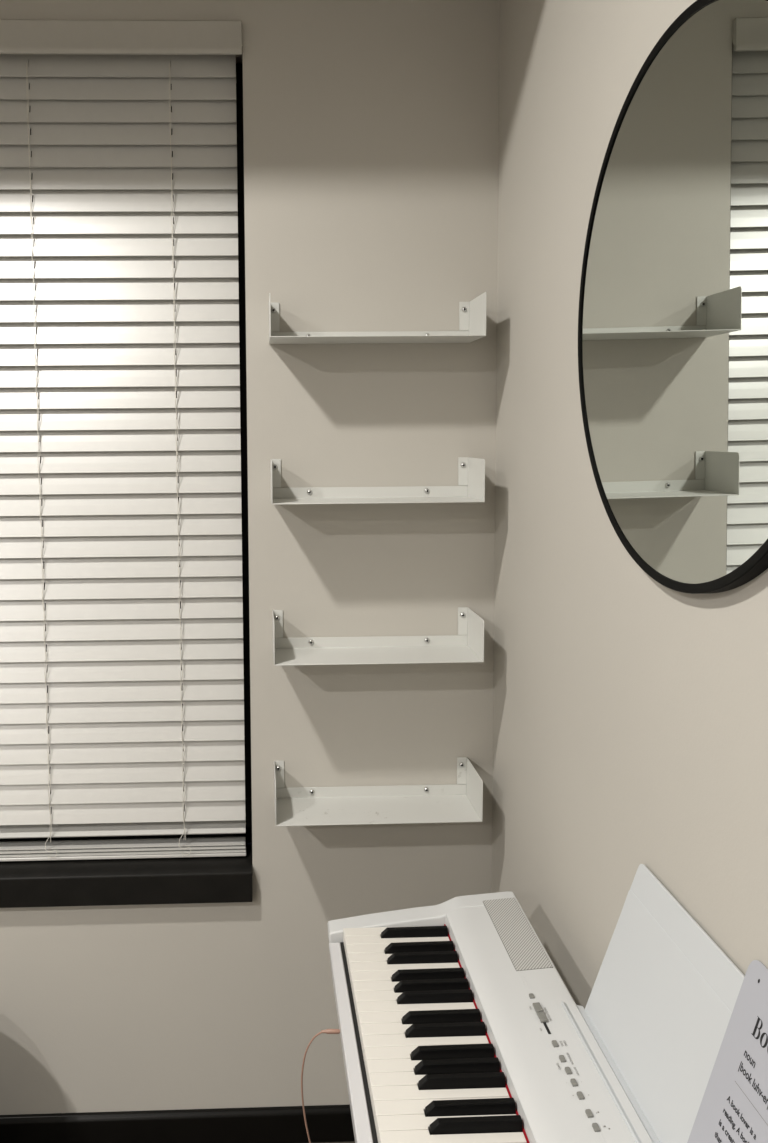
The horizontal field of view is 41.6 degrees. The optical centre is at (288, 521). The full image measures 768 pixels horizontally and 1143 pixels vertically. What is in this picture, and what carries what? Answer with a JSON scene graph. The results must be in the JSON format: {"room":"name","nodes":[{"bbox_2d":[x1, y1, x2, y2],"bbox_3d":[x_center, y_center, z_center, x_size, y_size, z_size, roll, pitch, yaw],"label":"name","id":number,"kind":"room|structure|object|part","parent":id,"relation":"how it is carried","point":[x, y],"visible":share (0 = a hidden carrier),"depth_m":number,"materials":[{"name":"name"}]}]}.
{"room":"music room","nodes":[
{"label":"music room","id":0,"kind":"room"},
{"bbox_2d":[0,0,499,1114],"bbox_3d":[-1.283,-0.015,1.835,3.552,2.411,0.140,-1,5,-2],"label":"wall","id":1,"kind":"structure","parent":0,"point":[371,127],"depth_m":1.82,"materials":[{"name":"paint"}]},
{"bbox_2d":[0,50,252,907],"bbox_3d":[-0.578,-0.061,1.835,1.006,1.528,0.148,-1,5,-2],"label":"window","id":2,"kind":"structure","parent":1,"relation":"in","point":[186,880],"depth_m":1.84,"materials":[{"name":"black paint"}]},
{"bbox_2d":[0,20,246,861],"bbox_3d":[-0.587,-0.112,1.812,1.024,1.496,0.094,-1,5,-2],"label":"window blind","id":3,"kind":"object","parent":2,"relation":"attached to","point":[96,108],"visible":1,"depth_m":1.82,"materials":[{"name":"white plastic"}]},
{"bbox_3d":[-0.449,-0.100,1.808,0.006,1.402,0.002,-1,5,-2],"label":"ladder cord","id":4,"kind":"part","parent":3,"relation":"part of","materials":[{"name":"white fabric"}]},
{"bbox_3d":[-0.441,0.603,1.865,0.023,0.053,0.011,-1,5,-2],"label":"slack cord","id":5,"kind":"part","parent":3,"relation":"part of","materials":[{"name":"white fabric"}]},
{"bbox_3d":[-0.572,0.629,1.887,0.984,0.006,0.044,-1,5,-2],"label":"rail","id":6,"kind":"part","parent":3,"relation":"part of","materials":[{"name":"white plastic"}]},
{"bbox_3d":[-0.201,-0.103,1.816,0.006,1.402,0.002,-1,5,-2],"label":"ladder cord","id":7,"kind":"part","parent":3,"relation":"part of","materials":[{"name":"white fabric"}]},
{"bbox_3d":[-0.571,0.669,1.880,1.005,0.066,0.108,-1,5,-2],"label":"sill","id":8,"kind":"part","parent":2,"relation":"part of","materials":[{"name":"black paint"}]},
{"bbox_2d":[0,1104,354,1142],"bbox_3d":[-1.280,1.159,1.861,3.332,0.066,0.014,-1,5,-2],"label":"baseboard","id":9,"kind":"structure","parent":1,"relation":"attached to","point":[325,1123],"depth_m":1.89,"materials":[{"name":"black paint"}]},
{"bbox_2d":[270,457,484,504],"bbox_3d":[0.148,-0.072,1.741,0.358,0.072,0.130,-1,5,-2],"label":"wall shelf","id":10,"kind":"object","parent":1,"relation":"attached to","point":[471,471],"visible":1,"depth_m":1.80,"materials":[{"name":"grey metal"}]},
{"bbox_3d":[0.149,-0.046,1.743,0.355,0.021,0.130,-1,5,-2],"label":"shelf plate","id":11,"kind":"part","parent":10,"relation":"part of","materials":[{"name":"grey metal"}]},
{"bbox_2d":[272,607,483,665],"bbox_3d":[0.152,0.201,1.765,0.358,0.072,0.130,-1,5,-2],"label":"wall shelf","id":12,"kind":"object","parent":1,"relation":"attached to","point":[467,646],"visible":1,"depth_m":1.80,"materials":[{"name":"grey metal"}]},
{"bbox_3d":[0.152,0.226,1.767,0.355,0.021,0.130,-1,5,-2],"label":"shelf plate","id":13,"kind":"part","parent":12,"relation":"part of","materials":[{"name":"grey metal"}]},
{"bbox_2d":[269,292,486,343],"bbox_3d":[0.146,-0.347,1.716,0.358,0.072,0.130,-1,5,-2],"label":"wall shelf","id":14,"kind":"object","parent":1,"relation":"attached to","point":[472,314],"visible":1,"depth_m":1.75,"materials":[{"name":"grey metal"}]},
{"bbox_3d":[0.146,-0.321,1.719,0.355,0.021,0.130,-1,5,-2],"label":"shelf plate","id":15,"kind":"part","parent":14,"relation":"part of","materials":[{"name":"grey metal"}]},
{"bbox_2d":[274,757,482,825],"bbox_3d":[0.154,0.480,1.790,0.358,0.072,0.130,-1,5,-2],"label":"wall shelf","id":16,"kind":"object","parent":1,"relation":"attached to","point":[462,801],"visible":1,"depth_m":1.81,"materials":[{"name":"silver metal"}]},
{"bbox_3d":[0.154,0.506,1.792,0.355,0.021,0.130,-1,5,-2],"label":"shelf plate","id":17,"kind":"part","parent":16,"relation":"part of","materials":[{"name":"white metal"}]},
{"bbox_2d":[320,1141,354,1142],"bbox_3d":[-1.208,1.434,-0.305,3.572,0.100,4.660,-1,5,-2],"label":"floor","id":18,"kind":"structure","parent":0,"point":[352,1141],"depth_m":1.90,"materials":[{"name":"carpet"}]},
{"bbox_3d":[0.238,0.995,0.884,0.260,0.540,1.220,-1,5,-2],"label":"stand","id":19,"kind":"object","parent":18,"relation":"on","visible":0},
{"bbox_2d":[327,864,744,1142],"bbox_3d":[0.242,0.568,0.839,0.332,0.317,1.300,-1,5,-2],"label":"digital piano","id":20,"kind":"object","parent":19,"relation":"on","point":[457,1023],"visible":1,"depth_m":1.11,"materials":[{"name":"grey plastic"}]},
{"bbox_2d":[301,1029,339,1142],"bbox_3d":[0.135,0.937,1.381,0.259,0.569,0.061,-2,5,-20],"label":"cable","id":21,"kind":"object","parent":20,"relation":"attached to","point":[327,1031],"visible":1,"depth_m":1.30,"materials":[{"name":"brown plastic"}]},
{"bbox_3d":[0.135,0.938,1.384,0.259,0.566,0.057,-2,5,-18],"label":"cord","id":22,"kind":"part","parent":21,"relation":"part of","materials":[{"name":"brown plastic"}]},
{"bbox_2d":[483,898,551,970],"bbox_3d":[0.310,0.563,1.373,0.046,0.006,0.192,-1,5,-2],"label":"speaker grille","id":23,"kind":"object","parent":20,"relation":"attached to","point":[514,939],"depth_m":1.36,"materials":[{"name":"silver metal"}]},
{"bbox_3d":[0.310,0.563,1.373,0.047,0.006,0.193,-1,5,-2],"label":"grille seat","id":24,"kind":"part","parent":20,"relation":"part of","materials":[{"name":"grey plastic"}]},
{"bbox_3d":[0.378,0.519,0.920,0.035,0.166,0.520,-1,5,-2],"label":"rest panel","id":25,"kind":"part","parent":20,"relation":"part of","materials":[{"name":"grey plastic"}]},
{"bbox_2d":[687,960,767,1142],"bbox_3d":[0.377,0.497,0.814,0.069,0.222,0.150,-1,5,-2],"label":"printed card","id":26,"kind":"object","parent":20,"relation":"on","point":[733,1108],"visible":1,"depth_m":0.85,"materials":[{"name":"grey paper"}]},
{"bbox_2d":[491,0,767,1008],"bbox_3d":[0.506,0.164,-0.370,0.120,2.411,4.400,-1,5,-2],"label":"wall","id":27,"kind":"structure","parent":0,"point":[630,709],"depth_m":1.34,"materials":[{"name":"paint"}]},
{"bbox_2d":[578,0,767,593],"bbox_3d":[0.389,-0.210,0.990,0.019,0.560,0.609,-1,5,-2],"label":"wall mirror","id":28,"kind":"object","parent":27,"relation":"attached to","point":[673,311],"visible":1,"depth_m":0.97,"materials":[{"name":"black metal"}]}
]}

